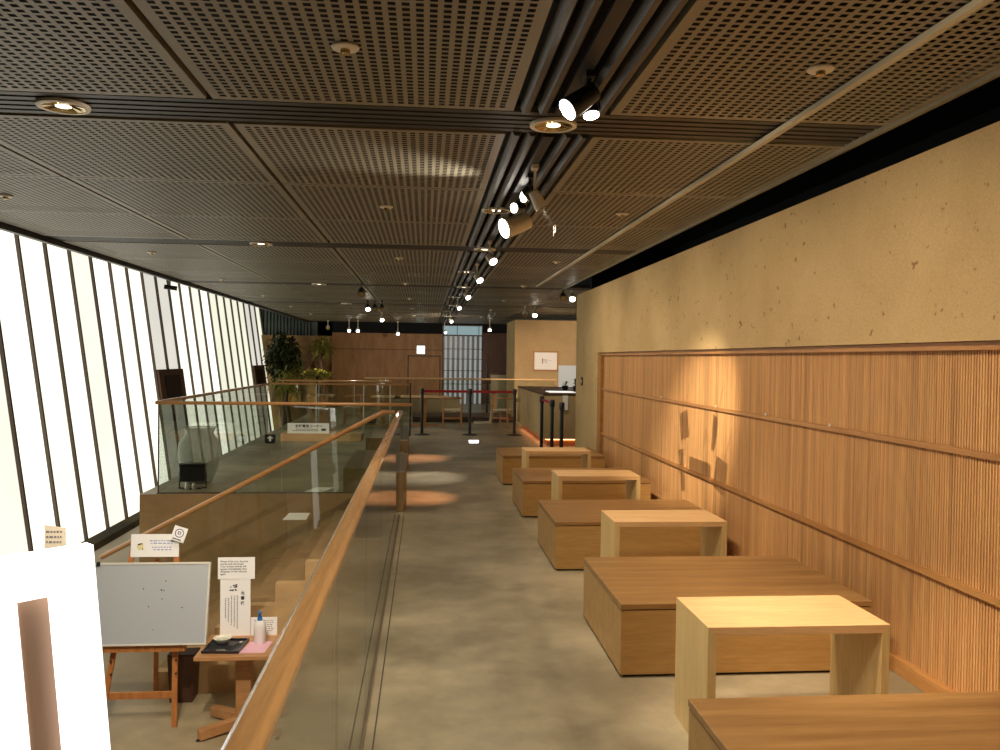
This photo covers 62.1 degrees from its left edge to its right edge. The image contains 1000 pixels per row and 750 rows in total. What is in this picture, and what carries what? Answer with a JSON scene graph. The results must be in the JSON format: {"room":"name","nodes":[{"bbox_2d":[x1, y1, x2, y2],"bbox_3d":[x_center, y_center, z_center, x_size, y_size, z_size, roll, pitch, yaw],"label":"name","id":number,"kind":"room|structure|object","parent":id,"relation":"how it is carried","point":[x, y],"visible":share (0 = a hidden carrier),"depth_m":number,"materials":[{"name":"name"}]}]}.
{"room":"cafe","nodes":[
{"label":"cafe","id":0,"kind":"room"},
{"bbox_2d":[0,230,273,555],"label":"window","id":1,"kind":"structure","parent":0,"point":[89,346],"depth_m":14.48,"materials":[{"name":"white glass"}]},
{"bbox_2d":[79,511,306,749],"bbox_3d":[-5.970,2.692,14.580,8.800,0.100,36.000,1,1,-5],"label":"floor","id":2,"kind":"structure","parent":0,"point":[134,724],"depth_m":6.94,"materials":[{"name":"concrete"}]},
{"bbox_2d":[0,543,110,749],"bbox_3d":[-2.475,1.883,3.906,0.115,2.020,1.390,2,1,40],"label":"sign frame","id":3,"kind":"object","parent":2,"relation":"on","point":[53,690],"visible":1,"depth_m":4.15,"materials":[{"name":"white"}]},
{"bbox_2d":[44,525,65,548],"bbox_3d":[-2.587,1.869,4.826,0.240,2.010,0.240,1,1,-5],"label":"card","id":4,"kind":"object","parent":3,"relation":"on","point":[54,536],"visible":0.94,"depth_m":4.79,"materials":[{"name":"beige paper"}]},
{"bbox_2d":[46,531,61,542],"bbox_3d":[-2.575,0.934,4.792,0.087,0.070,0.002,1,1,-5],"label":"print","id":5,"kind":"object","parent":4,"relation":"attached to","point":[51,536],"depth_m":4.79,"materials":[{"name":"grey paper"}]},
{"bbox_2d":[102,542,186,726],"bbox_3d":[-2.925,2.103,6.979,0.720,1.458,0.680,1,1,-5],"label":"easel","id":6,"kind":"object","parent":2,"relation":"on","point":[113,650],"visible":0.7,"depth_m":6.69,"materials":[{"name":"brown wood"}]},
{"bbox_2d":[95,562,210,646],"bbox_3d":[-2.821,1.838,6.688,0.920,0.648,0.164,1,1,-5],"label":"whiteboard","id":7,"kind":"object","parent":6,"relation":"on","point":[140,603],"visible":0.88,"depth_m":6.68,"materials":[{"name":"grey"}]},
{"bbox_2d":[130,534,178,556],"bbox_3d":[-2.842,1.405,6.840,0.385,0.185,0.025,1,1,-5],"label":"card","id":8,"kind":"object","parent":6,"relation":"attached to","point":[142,545],"visible":1,"depth_m":6.83,"materials":[{"name":"white paper"}]},
{"bbox_2d":[170,525,187,542],"bbox_3d":[-2.640,1.309,6.830,0.142,0.148,0.017,1,1,-5],"label":"card","id":9,"kind":"object","parent":6,"relation":"on","point":[179,533],"visible":1,"depth_m":6.83,"materials":[{"name":"white paper"}]},
{"bbox_2d":[167,647,199,702],"bbox_3d":[-2.760,2.618,7.246,0.230,0.415,0.180,1,1,-5],"label":"waste bin","id":10,"kind":"object","parent":2,"relation":"on","point":[188,669],"visible":0.75,"depth_m":7.16,"materials":[{"name":"brown wood"}]},
{"bbox_2d":[193,633,288,741],"bbox_3d":[-2.041,2.510,6.696,0.700,0.670,0.540,1,1,-5],"label":"pedestal table","id":11,"kind":"object","parent":2,"relation":"on","point":[244,661],"visible":0.45,"depth_m":6.64,"materials":[{"name":"brown wood"}]},
{"bbox_2d":[201,638,248,653],"bbox_3d":[-2.192,2.164,6.635,0.290,0.020,0.310,1,1,-2],"label":"tray","id":12,"kind":"object","parent":11,"relation":"on","point":[212,646],"visible":0.87,"depth_m":6.60,"materials":[{"name":"black plastic"}]},
{"bbox_2d":[213,634,231,643],"bbox_3d":[-2.244,2.142,6.710,0.150,0.042,0.150,1,1,-5],"label":"shallow bowl","id":13,"kind":"object","parent":12,"relation":"on","point":[224,638],"visible":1,"depth_m":6.74,"materials":[{"name":"beige ceramic"}]},
{"bbox_2d":[218,557,254,635],"bbox_3d":[-2.195,1.841,6.932,0.300,0.655,0.075,1,1,-5],"label":"notice","id":14,"kind":"object","parent":11,"relation":"on","point":[235,574],"visible":1,"depth_m":6.90,"materials":[{"name":"white paper"}]},
{"bbox_2d":[225,596,237,627],"bbox_3d":[-2.208,1.958,6.900,0.154,0.299,0.001,1,1,-5],"label":"print","id":15,"kind":"object","parent":14,"relation":"attached to","point":[231,602],"depth_m":6.90,"materials":[{"name":"grey paper"}]},
{"bbox_2d":[239,641,272,652],"bbox_3d":[-1.951,2.176,6.637,0.220,0.002,0.260,1,1,-5],"label":"paper","id":16,"kind":"object","parent":11,"relation":"on","point":[250,647],"visible":0.93,"depth_m":6.62,"materials":[{"name":"pink paper"}]},
{"bbox_2d":[254,611,265,643],"bbox_3d":[-1.949,2.042,6.735,0.096,0.260,0.096,1,1,-5],"label":"spray bottle","id":17,"kind":"object","parent":16,"relation":"on","point":[259,625],"visible":1,"depth_m":6.70,"materials":[{"name":"white plastic"}]},
{"bbox_2d":[251,617,276,634],"bbox_3d":[-1.970,2.096,6.940,0.215,0.150,0.031,1,1,-5],"label":"card","id":18,"kind":"object","parent":11,"relation":"on","point":[271,622],"visible":0.47,"depth_m":6.93,"materials":[{"name":"white paper"}]},
{"bbox_2d":[255,620,272,630],"bbox_3d":[-1.969,2.091,6.925,0.155,0.090,0.001,1,1,-5],"label":"print","id":19,"kind":"object","parent":18,"relation":"attached to","point":[269,623],"depth_m":6.93,"materials":[{"name":"grey paper"}]},
{"bbox_2d":[260,330,304,425],"bbox_3d":[-7.319,0.439,27.979,1.518,3.866,1.283,1,1,-5],"label":"indoor tree","id":20,"kind":"object","parent":2,"relation":"on","point":[279,354],"visible":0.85,"depth_m":27.76,"materials":[{"name":"green plant"}]},
{"bbox_2d":[264,365,309,422],"bbox_3d":[-6.824,1.052,26.549,1.606,2.713,1.538,0,1,-37],"label":"indoor tree","id":21,"kind":"object","parent":2,"relation":"on","point":[286,388],"visible":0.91,"depth_m":26.47,"materials":[{"name":"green plant"}]},
{"bbox_2d":[302,361,326,401],"bbox_3d":[-6.480,0.202,29.038,0.885,1.506,0.874,1,1,-5],"label":"potted plant","id":22,"kind":"object","parent":2,"relation":"on","point":[311,389],"visible":0.33,"depth_m":28.78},
{"bbox_2d":[302,368,332,406],"bbox_3d":[-6.015,0.415,27.188,1.132,1.301,0.917,1,1,-5],"label":"indoor tree","id":23,"kind":"object","parent":2,"relation":"on","point":[313,374],"visible":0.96,"depth_m":27.09,"materials":[{"name":"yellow plant"}]},
{"bbox_2d":[304,335,341,393],"bbox_3d":[-6.084,-0.164,28.296,1.316,2.396,1.192,1,1,-5],"label":"indoor tree","id":24,"kind":"object","parent":2,"relation":"on","point":[324,344],"visible":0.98,"depth_m":28.25,"materials":[{"name":"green plant"}]},
{"bbox_2d":[139,482,353,606],"bbox_3d":[-3.751,1.875,20.832,2.990,1.349,21.915,1,1,-5],"label":"wall","id":25,"kind":"structure","parent":0,"point":[233,525],"depth_m":9.88,"materials":[{"name":"brown wood"}]},
{"bbox_2d":[283,513,309,519],"bbox_3d":[-2.442,1.694,9.949,0.330,0.085,0.008,1,1,-5],"label":"paper notice","id":26,"kind":"object","parent":25,"relation":"attached to","point":[290,516],"visible":1,"depth_m":9.95,"materials":[{"name":"white paper"}]},
{"bbox_2d":[260,307,317,335],"bbox_3d":[-8.167,-1.935,29.984,3.100,1.200,0.140,1,1,-5],"label":"wall","id":27,"kind":"structure","parent":0,"point":[272,322],"depth_m":29.99,"materials":[{"name":"grey"}]},
{"bbox_2d":[261,335,331,429],"bbox_3d":[-7.874,0.448,29.778,3.700,3.750,0.100,1,1,-5],"label":"wall","id":28,"kind":"structure","parent":0,"point":[296,412],"depth_m":29.79,"materials":[{"name":"brown wood"}]},
{"bbox_2d":[318,315,576,402],"bbox_3d":[-3.772,-0.064,30.565,16.000,4.850,1.650,1,1,-5],"label":"wall","id":29,"kind":"structure","parent":0,"point":[363,355],"depth_m":29.77,"materials":[{"name":"brown wood"}]},
{"bbox_2d":[417,346,424,353],"bbox_3d":[-2.842,-0.903,29.819,0.290,0.290,0.069,1,1,-5],"label":"exit sign","id":30,"kind":"object","parent":29,"relation":"attached to","point":[420,349],"visible":1,"depth_m":29.79,"materials":[{"name":"white plastic"}]},
{"bbox_2d":[442,325,482,403],"bbox_3d":[-1.355,-0.376,29.966,1.460,2.860,0.195,1,1,-5],"label":"window","id":31,"kind":"structure","parent":29,"relation":"in","point":[461,354],"depth_m":29.98,"materials":[{"name":"white glass"}]},
{"bbox_2d":[482,333,506,403],"bbox_3d":[0.314,-0.219,30.203,1.930,2.580,0.100,1,1,-5],"label":"wall","id":32,"kind":"structure","parent":0,"point":[494,344],"depth_m":30.09,"materials":[{"name":"brown wood"}]},
{"bbox_2d":[0,0,999,324],"bbox_3d":[-2.325,-1.867,14.816,16.000,0.800,36.000,1,1,-5],"label":"ceiling","id":33,"kind":"structure","parent":0,"point":[212,129],"depth_m":4.82,"materials":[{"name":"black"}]},
{"bbox_2d":[35,97,90,114],"bbox_3d":[-2.117,-1.306,4.025,0.244,0.025,0.244,1,1,-5],"label":"recessed light","id":34,"kind":"object","parent":33,"relation":"in","point":[45,103],"visible":1,"depth_m":4.01,"materials":[{"name":"beige metal"}]},
{"bbox_2d":[164,280,176,290],"bbox_3d":[-5.106,-1.388,12.867,0.197,0.155,0.067,0,1,-24],"label":"security camera","id":35,"kind":"object","parent":33,"relation":"attached to","point":[169,287],"visible":1,"depth_m":12.85,"materials":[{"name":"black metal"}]},
{"bbox_2d":[249,242,272,245],"bbox_3d":[-2.556,-1.406,8.884,0.244,0.025,0.244,1,1,-5],"label":"recessed light","id":36,"kind":"object","parent":33,"relation":"in","point":[250,243],"visible":1,"depth_m":8.85,"materials":[{"name":"beige metal"}]},
{"bbox_2d":[331,41,359,55],"bbox_3d":[-0.598,-1.253,3.204,0.110,0.034,0.110,1,1,-5],"label":"ceiling disc","id":37,"kind":"object","parent":33,"relation":"attached to","point":[345,48],"visible":1,"depth_m":3.19,"materials":[{"name":"beige plastic"}]},
{"bbox_2d":[357,283,364,296],"bbox_3d":[-2.239,-1.373,13.394,0.134,0.229,0.161,1,1,-5],"label":"track spotlight","id":38,"kind":"object","parent":33,"relation":"hanging from","point":[361,293],"visible":1,"depth_m":13.36,"materials":[{"name":"black metal"}]},
{"bbox_2d":[473,263,482,282],"bbox_3d":[-0.272,-1.275,10.391,0.104,0.260,0.140,0,1,-33],"label":"track spotlight","id":39,"kind":"object","parent":33,"relation":"hanging from","point":[477,277],"visible":0.98,"depth_m":10.37,"materials":[{"name":"metal"}]},
{"bbox_2d":[474,247,495,251],"bbox_3d":[-0.166,-1.379,9.101,0.244,0.025,0.244,1,1,-5],"label":"recessed light","id":40,"kind":"object","parent":33,"relation":"in","point":[482,249],"visible":0.9,"depth_m":9.08,"materials":[{"name":"beige metal"}]},
{"bbox_2d":[485,240,496,264],"bbox_3d":[-0.088,-1.233,8.359,0.104,0.260,0.140,0,1,-33],"label":"track spotlight","id":41,"kind":"object","parent":33,"relation":"hanging from","point":[492,260],"visible":0.99,"depth_m":8.34,"materials":[{"name":"beige metal"}]},
{"bbox_2d":[481,207,510,213],"bbox_3d":[-0.030,-1.331,6.699,0.244,0.025,0.244,1,1,-5],"label":"recessed light","id":42,"kind":"object","parent":33,"relation":"in","point":[491,210],"visible":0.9,"depth_m":6.68,"materials":[{"name":"beige metal"}]},
{"bbox_2d":[498,203,531,238],"bbox_3d":[0.121,-1.179,6.340,0.258,0.285,0.176,0,1,-26],"label":"track spotlight","id":43,"kind":"object","parent":33,"relation":"hanging from","point":[510,226],"visible":0.8,"depth_m":6.29,"materials":[{"name":"beige metal"}]},
{"bbox_2d":[510,195,526,212],"bbox_3d":[0.140,-1.244,6.047,0.092,0.143,0.129,2,2,44],"label":"track spotlight","id":44,"kind":"object","parent":33,"relation":"attached to","point":[515,207],"visible":0.8,"depth_m":6.01,"materials":[{"name":"black glass"}]},
{"bbox_2d":[520,186,536,202],"bbox_3d":[0.208,-1.248,5.755,0.124,0.121,0.100,0,1,-36],"label":"track spotlight","id":45,"kind":"object","parent":33,"relation":"attached to","point":[522,197],"visible":0.26,"depth_m":5.73,"materials":[{"name":"black glass"}]},
{"bbox_2d":[529,164,546,210],"bbox_3d":[0.234,-1.152,5.102,0.114,0.288,0.104,1,1,-5],"label":"track spotlight","id":46,"kind":"object","parent":33,"relation":"hanging from","point":[538,202],"visible":1,"depth_m":5.08,"materials":[{"name":"beige metal"}]},
{"bbox_2d":[522,173,555,235],"bbox_3d":[0.271,-1.119,5.446,0.084,0.366,0.386,2,1,39],"label":"spotlight","id":47,"kind":"object","parent":33,"relation":"attached to","point":[529,176],"visible":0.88,"depth_m":5.32,"materials":[{"name":"black metal"}]},
{"bbox_2d":[530,117,576,132],"bbox_3d":[0.273,-1.279,4.242,0.244,0.025,0.244,1,1,-5],"label":"recessed light","id":48,"kind":"object","parent":33,"relation":"in","point":[540,125],"visible":1,"depth_m":4.23,"materials":[{"name":"beige metal"}]},
{"bbox_2d":[559,68,599,120],"bbox_3d":[0.331,-1.156,3.430,0.173,0.212,0.116,0,1,-21],"label":"track spotlight","id":49,"kind":"object","parent":33,"relation":"hanging from","point":[576,103],"visible":1,"depth_m":3.40,"materials":[{"name":"black metal"}]},
{"bbox_2d":[582,82,600,119],"bbox_3d":[0.394,-1.190,3.618,0.092,0.150,0.096,1,1,27],"label":"track spotlight","id":50,"kind":"object","parent":33,"relation":"hanging from","point":[593,112],"visible":0.41,"depth_m":3.59,"materials":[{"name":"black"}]},
{"bbox_2d":[806,64,834,76],"bbox_3d":[1.305,-1.232,3.377,0.110,0.034,0.110,1,1,-5],"label":"ceiling disc","id":51,"kind":"object","parent":33,"relation":"attached to","point":[819,70],"visible":1,"depth_m":3.36,"materials":[{"name":"beige plastic"}]},
{"bbox_2d":[141,404,924,749],"bbox_3d":[0.492,2.049,14.649,10.330,1.350,35.000,1,1,-5],"label":"floor","id":52,"kind":"structure","parent":0,"point":[491,645],"depth_m":5.24,"materials":[{"name":"concrete"}]},
{"bbox_2d":[179,462,206,489],"bbox_3d":[-3.795,1.248,10.243,0.326,0.310,0.210,1,1,-11],"label":"spotlight","id":53,"kind":"object","parent":52,"relation":"on","point":[188,472],"visible":1,"depth_m":10.21,"materials":[{"name":"black metal"}]},
{"bbox_2d":[158,383,269,400],"bbox_3d":[-4.408,0.784,13.427,0.050,1.100,7.100,1,1,-5],"label":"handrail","id":54,"kind":"object","parent":52,"relation":"on","point":[265,384],"visible":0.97,"depth_m":12.30,"materials":[{"name":"brown wood"}]},
{"bbox_2d":[158,559,319,692],"bbox_3d":[-2.056,2.153,7.461,2.012,1.354,0.100,1,1,-5],"label":"staircase","id":55,"kind":"structure","parent":52,"relation":"attached to","point":[214,676],"depth_m":7.41,"materials":[{"name":"brown wood"}]},
{"bbox_2d":[99,410,394,596],"bbox_3d":[-2.588,1.450,8.553,2.958,2.203,0.055,1,1,-5],"label":"stair handrail","id":56,"kind":"object","parent":52,"relation":"on","point":[382,412],"visible":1,"depth_m":8.53,"materials":[{"name":"brown wood"}]},
{"bbox_2d":[265,434,275,442],"bbox_3d":[-4.348,1.206,15.700,0.200,0.170,0.080,1,1,-5],"label":"arrow sign","id":57,"kind":"object","parent":52,"relation":"on","point":[269,438],"visible":1,"depth_m":15.69,"materials":[{"name":"black"}]},
{"bbox_2d":[155,401,411,493],"bbox_3d":[-2.581,0.874,9.978,3.020,1.100,0.050,1,1,-5],"label":"glass railing","id":58,"kind":"object","parent":52,"relation":"on","point":[156,402],"visible":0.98,"depth_m":9.93,"materials":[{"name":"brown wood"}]},
{"bbox_2d":[220,410,402,749],"bbox_3d":[-0.548,1.033,3.095,0.060,1.101,11.220,1,1,-5],"label":"glass railing","id":59,"kind":"object","parent":52,"relation":"on","point":[339,612],"visible":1,"depth_m":2.59,"materials":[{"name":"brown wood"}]},
{"bbox_2d":[307,395,330,422],"bbox_3d":[-4.305,0.845,19.701,0.570,0.739,0.465,1,1,-5],"label":"wooden chair","id":60,"kind":"object","parent":52,"relation":"on","point":[327,408],"visible":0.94,"depth_m":19.52,"materials":[{"name":"brown wood"}]},
{"bbox_2d":[305,487,333,491],"bbox_3d":[-2.239,1.421,10.296,0.221,0.002,0.427,1,1,11],"label":"paper notice","id":61,"kind":"object","parent":52,"relation":"on","point":[317,489],"visible":1,"depth_m":10.30,"materials":[{"name":"white paper"}]},
{"bbox_2d":[280,431,362,440],"bbox_3d":[-3.520,1.214,16.478,1.556,0.145,0.606,1,1,-5],"label":"bench","id":62,"kind":"object","parent":52,"relation":"on","point":[353,435],"visible":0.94,"depth_m":16.18,"materials":[{"name":"brown wood"}]},
{"bbox_2d":[287,423,328,432],"bbox_3d":[-3.756,1.042,16.287,0.800,0.200,0.072,1,1,-5],"label":"sign","id":63,"kind":"object","parent":62,"relation":"on","point":[292,427],"visible":1,"depth_m":16.25,"materials":[{"name":"white paper"}]},
{"bbox_2d":[308,394,335,423],"bbox_3d":[-4.369,0.840,20.411,0.660,0.720,0.660,1,1,-5],"label":"cafe table","id":64,"kind":"object","parent":52,"relation":"on","point":[322,399],"visible":0.73,"depth_m":20.37,"materials":[{"name":"brown wood"}]},
{"bbox_2d":[279,379,391,423],"bbox_3d":[-3.758,0.675,18.956,2.550,1.120,0.050,1,1,-5],"label":"glass railing","id":65,"kind":"object","parent":52,"relation":"on","point":[318,381],"visible":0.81,"depth_m":18.93,"materials":[{"name":"brown wood"}]},
{"bbox_2d":[271,382,410,435],"bbox_3d":[-3.317,0.711,17.390,2.887,1.120,0.050,1,1,-5],"label":"glass railing","id":66,"kind":"object","parent":52,"relation":"on","point":[316,384],"visible":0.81,"depth_m":17.42,"materials":[{"name":"brown wood"}]},
{"bbox_2d":[343,394,362,424],"bbox_3d":[-3.601,0.841,20.380,0.465,0.739,0.570,1,1,-5],"label":"wooden chair","id":67,"kind":"object","parent":52,"relation":"on","point":[345,414],"visible":0.88,"depth_m":20.17,"materials":[{"name":"brown wood"}]},
{"bbox_2d":[343,450,403,491],"bbox_3d":[-1.669,1.268,11.173,0.686,0.290,2.006,1,1,-5],"label":"bench","id":68,"kind":"object","parent":52,"relation":"on","point":[359,462],"visible":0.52,"depth_m":10.17,"materials":[{"name":"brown wood"}]},
{"bbox_2d":[365,430,386,449],"bbox_3d":[-1.998,1.194,14.808,0.686,0.290,1.606,1,1,-5],"label":"bench","id":69,"kind":"object","parent":52,"relation":"on","point":[374,438],"visible":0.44,"depth_m":14.00,"materials":[{"name":"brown wood"}]},
{"bbox_2d":[369,395,394,426],"bbox_3d":[-2.839,0.864,20.148,0.660,0.720,0.660,1,1,-5],"label":"cafe table","id":70,"kind":"object","parent":52,"relation":"on","point":[382,397],"visible":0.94,"depth_m":20.10,"materials":[{"name":"brown wood"}]},
{"bbox_2d":[372,516,403,749],"bbox_3d":[-0.640,1.552,4.644,0.007,0.002,8.300,1,1,-5],"label":"trim","id":71,"kind":"structure","parent":52,"relation":"on","point":[403,516],"depth_m":4.58,"materials":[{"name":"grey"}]},
{"bbox_2d":[399,453,406,511],"bbox_3d":[-1.080,1.173,9.115,0.086,0.575,0.510,1,1,-3],"label":"post","id":72,"kind":"object","parent":52,"relation":"on","point":[403,456],"visible":0.67,"depth_m":8.95,"materials":[{"name":"brown wood"}]},
{"bbox_2d":[400,428,408,467],"bbox_3d":[-1.468,1.103,12.494,0.176,0.575,0.510,1,1,-3],"label":"post","id":73,"kind":"object","parent":52,"relation":"on","point":[404,432],"visible":0.48,"depth_m":12.34,"materials":[{"name":"brown wood"}]},
{"bbox_2d":[400,395,447,426],"bbox_3d":[-1.848,0.875,20.288,1.150,0.720,0.750,1,1,-5],"label":"cafe table","id":74,"kind":"object","parent":52,"relation":"on","point":[402,396],"visible":0.76,"depth_m":20.24,"materials":[{"name":"brown wood"}]},
{"bbox_2d":[392,396,459,415],"bbox_3d":[-2.105,0.896,23.680,1.940,0.540,0.540,1,1,-5],"label":"display shelf","id":75,"kind":"object","parent":52,"relation":"on","point":[433,404],"visible":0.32,"depth_m":23.44,"materials":[{"name":"wood"}]},
{"bbox_2d":[414,388,467,434],"bbox_3d":[-1.270,0.789,17.878,1.155,1.000,0.340,1,1,-5],"label":"stanchion","id":76,"kind":"object","parent":52,"relation":"on","point":[422,390],"visible":1,"depth_m":17.83,"materials":[{"name":"black metal"}]},
{"bbox_2d":[440,397,463,427],"bbox_3d":[-1.135,0.886,19.738,0.570,0.739,0.465,1,1,-5],"label":"wooden chair","id":77,"kind":"object","parent":52,"relation":"on","point":[443,398],"visible":1,"depth_m":19.56,"materials":[{"name":"brown wood"}]},
{"bbox_2d":[365,377,555,423],"bbox_3d":[-0.982,0.655,21.015,4.850,1.152,0.060,1,1,-5],"label":"glass railing","id":78,"kind":"object","parent":52,"relation":"on","point":[365,377],"visible":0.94,"depth_m":20.97,"materials":[{"name":"brown wood"}]},
{"bbox_2d":[412,412,512,422],"bbox_3d":[-1.022,1.133,22.226,2.620,0.150,1.620,1,1,-5],"label":"platform","id":79,"kind":"object","parent":52,"relation":"on","point":[430,416],"visible":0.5,"depth_m":21.52,"materials":[{"name":"brown wood"}]},
{"bbox_2d":[474,408,493,423],"bbox_3d":[-0.415,1.039,21.023,0.490,0.400,0.300,1,1,-5],"label":"chair","id":80,"kind":"object","parent":52,"relation":"on","point":[489,421],"visible":0.67,"depth_m":20.89,"materials":[{"name":"wood"}]},
{"bbox_2d":[483,364,490,412],"bbox_3d":[-0.365,0.444,23.376,0.280,1.500,0.280,1,1,-5],"label":"post","id":81,"kind":"object","parent":52,"relation":"on","point":[486,382],"visible":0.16,"depth_m":23.35,"materials":[{"name":"black metal"}]},
{"bbox_2d":[462,389,512,435],"bbox_3d":[-0.274,0.800,17.968,1.095,1.000,0.340,1,1,-5],"label":"stanchion","id":82,"kind":"object","parent":52,"relation":"on","point":[470,391],"visible":1,"depth_m":17.92,"materials":[{"name":"black metal"}]},
{"bbox_2d":[489,373,505,410],"bbox_3d":[0.188,0.544,26.339,1.020,1.200,0.422,1,1,-5],"label":"chair","id":83,"kind":"object","parent":52,"relation":"on","point":[496,385],"visible":0.26,"depth_m":26.12,"materials":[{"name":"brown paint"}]},
{"bbox_2d":[491,397,516,428],"bbox_3d":[0.088,0.898,19.901,0.570,0.739,0.465,1,1,31],"label":"wooden chair","id":84,"kind":"object","parent":52,"relation":"on","point":[498,409],"visible":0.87,"depth_m":19.77,"materials":[{"name":"brown wood"}]},
{"bbox_2d":[507,389,521,435],"bbox_3d":[0.316,0.806,18.022,0.340,1.000,0.340,1,1,-5],"label":"stanchion","id":85,"kind":"object","parent":52,"relation":"on","point":[514,390],"visible":1,"depth_m":18.00,"materials":[{"name":"black metal"}]},
{"bbox_2d":[539,396,549,446],"bbox_3d":[0.810,0.888,14.664,0.340,0.980,1.420,1,1,-5],"label":"stanchion","id":86,"kind":"object","parent":52,"relation":"on","point":[542,400],"visible":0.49,"depth_m":15.17,"materials":[{"name":"black metal"}]},
{"bbox_2d":[517,386,575,445],"bbox_3d":[1.923,0.826,18.072,2.630,1.000,4.430,1,1,-5],"label":"counter","id":87,"kind":"object","parent":52,"relation":"on","point":[528,413],"depth_m":16.01,"materials":[{"name":"paint"}]},
{"bbox_2d":[517,386,575,395],"bbox_3d":[1.930,0.342,18.063,2.630,0.030,4.430,1,1,-5],"label":"countertop","id":88,"kind":"structure","parent":87,"relation":"on","point":[541,390],"depth_m":17.80,"materials":[{"name":"brown wood"}]},
{"bbox_2d":[563,395,567,409],"bbox_3d":[1.238,0.520,15.751,0.100,0.285,0.036,1,1,-5],"label":"price card","id":89,"kind":"object","parent":87,"relation":"attached to","point":[565,397],"visible":0.89,"depth_m":15.73,"materials":[{"name":"white paper"}]},
{"bbox_2d":[558,365,575,387],"bbox_3d":[1.621,0.040,19.229,0.540,0.520,0.120,1,1,-5],"label":"panel","id":90,"kind":"object","parent":87,"relation":"on","point":[567,373],"visible":0.64,"depth_m":19.21,"materials":[{"name":"white paper"}]},
{"bbox_2d":[496,447,604,484],"bbox_3d":[0.666,1.246,11.444,1.366,0.385,1.026,1,1,-5],"label":"bench","id":91,"kind":"object","parent":52,"relation":"on","point":[507,458],"visible":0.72,"depth_m":10.95,"materials":[{"name":"brown wood"}]},
{"bbox_2d":[550,400,554,446],"bbox_3d":[0.869,0.903,13.906,0.340,0.980,0.340,1,1,-5],"label":"stanchion","id":92,"kind":"object","parent":52,"relation":"on","point":[552,402],"visible":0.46,"depth_m":13.88,"materials":[{"name":"black metal"}]},
{"bbox_2d":[522,447,590,467],"bbox_3d":[0.683,1.187,10.209,0.790,0.550,0.440,1,1,-5],"label":"table","id":93,"kind":"object","parent":52,"relation":"on","point":[585,453],"visible":0.63,"depth_m":10.07,"materials":[{"name":"brown wood"}]},
{"bbox_2d":[559,402,564,446],"bbox_3d":[0.971,0.920,13.112,0.340,0.980,0.340,1,1,-5],"label":"stanchion","id":94,"kind":"object","parent":52,"relation":"on","point":[561,404],"visible":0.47,"depth_m":13.08,"materials":[{"name":"black metal"}]},
{"bbox_2d":[512,468,650,516],"bbox_3d":[0.868,1.291,9.214,1.366,0.385,1.026,1,1,-5],"label":"bench","id":95,"kind":"object","parent":52,"relation":"on","point":[529,485],"visible":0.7,"depth_m":8.72,"materials":[{"name":"brown wood"}]},
{"bbox_2d":[551,470,640,499],"bbox_3d":[0.924,1.231,8.103,0.790,0.550,0.440,1,1,-5],"label":"table","id":96,"kind":"object","parent":52,"relation":"on","point":[632,492],"visible":0.64,"depth_m":7.99,"materials":[{"name":"brown wood"}]},
{"bbox_2d":[538,499,703,569],"bbox_3d":[1.064,1.336,7.043,1.366,0.385,1.026,1,1,-5],"label":"bench","id":97,"kind":"object","parent":52,"relation":"on","point":[569,531],"visible":0.68,"depth_m":6.56,"materials":[{"name":"brown wood"}]},
{"bbox_2d":[600,510,726,556],"bbox_3d":[1.152,1.276,5.915,0.790,0.550,0.440,1,1,-5],"label":"table","id":98,"kind":"object","parent":52,"relation":"on","point":[713,527],"visible":0.66,"depth_m":5.82,"materials":[{"name":"brown wood"}]},
{"bbox_2d":[583,556,871,675],"bbox_3d":[1.259,1.380,4.882,1.366,0.385,1.026,1,1,-5],"label":"bench","id":99,"kind":"object","parent":52,"relation":"on","point":[629,603],"visible":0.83,"depth_m":4.54,"materials":[{"name":"brown wood"}]},
{"bbox_2d":[674,595,889,733],"bbox_3d":[1.232,1.320,3.693,0.790,0.550,0.440,1,1,-5],"label":"table","id":100,"kind":"object","parent":52,"relation":"on","point":[860,640],"visible":0.91,"depth_m":3.64,"materials":[{"name":"brown wood"}]},
{"bbox_2d":[688,691,999,749],"bbox_3d":[1.429,1.425,2.669,1.366,0.385,1.026,1,1,-5],"label":"bench","id":101,"kind":"object","parent":52,"relation":"on","point":[952,720],"visible":1,"depth_m":2.94,"materials":[{"name":"brown wood"}]},
{"bbox_2d":[506,320,576,420],"bbox_3d":[2.489,-0.120,23.421,4.420,2.700,2.200,1,1,-5],"label":"wall","id":102,"kind":"structure","parent":0,"point":[524,337],"depth_m":22.19,"materials":[{"name":"paint"}]},
{"bbox_2d":[533,351,558,370],"bbox_3d":[1.219,-0.372,22.169,0.680,0.530,0.045,1,1,-5],"label":"framed picture","id":103,"kind":"object","parent":102,"relation":"attached to","point":[542,360],"visible":1,"depth_m":22.16,"materials":[{"name":"white paper"}]},
{"bbox_2d":[575,121,999,692],"bbox_3d":[2.095,0.217,5.441,0.220,2.710,16.450,1,1,-5],"label":"wall","id":104,"kind":"structure","parent":0,"point":[819,376],"depth_m":4.94,"materials":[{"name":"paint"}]},
{"bbox_2d":[590,107,999,289],"bbox_3d":[4.356,-0.152,5.638,4.310,3.500,16.450,1,1,-5],"label":"wall","id":105,"kind":"structure","parent":0,"point":[650,256],"depth_m":8.89,"materials":[{"name":"black"}]},
{"label":"outside","id":106,"kind":"structure","parent":0,"visible":0},
{"bbox_2d":[271,369,301,401],"bbox_3d":[-7.462,0.193,29.062,1.062,1.599,0.975,1,1,-5],"label":"potted plant","id":107,"kind":"object","parent":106,"point":[274,398],"visible":0.11,"depth_m":28.78,"materials":[{"name":"green plant"}]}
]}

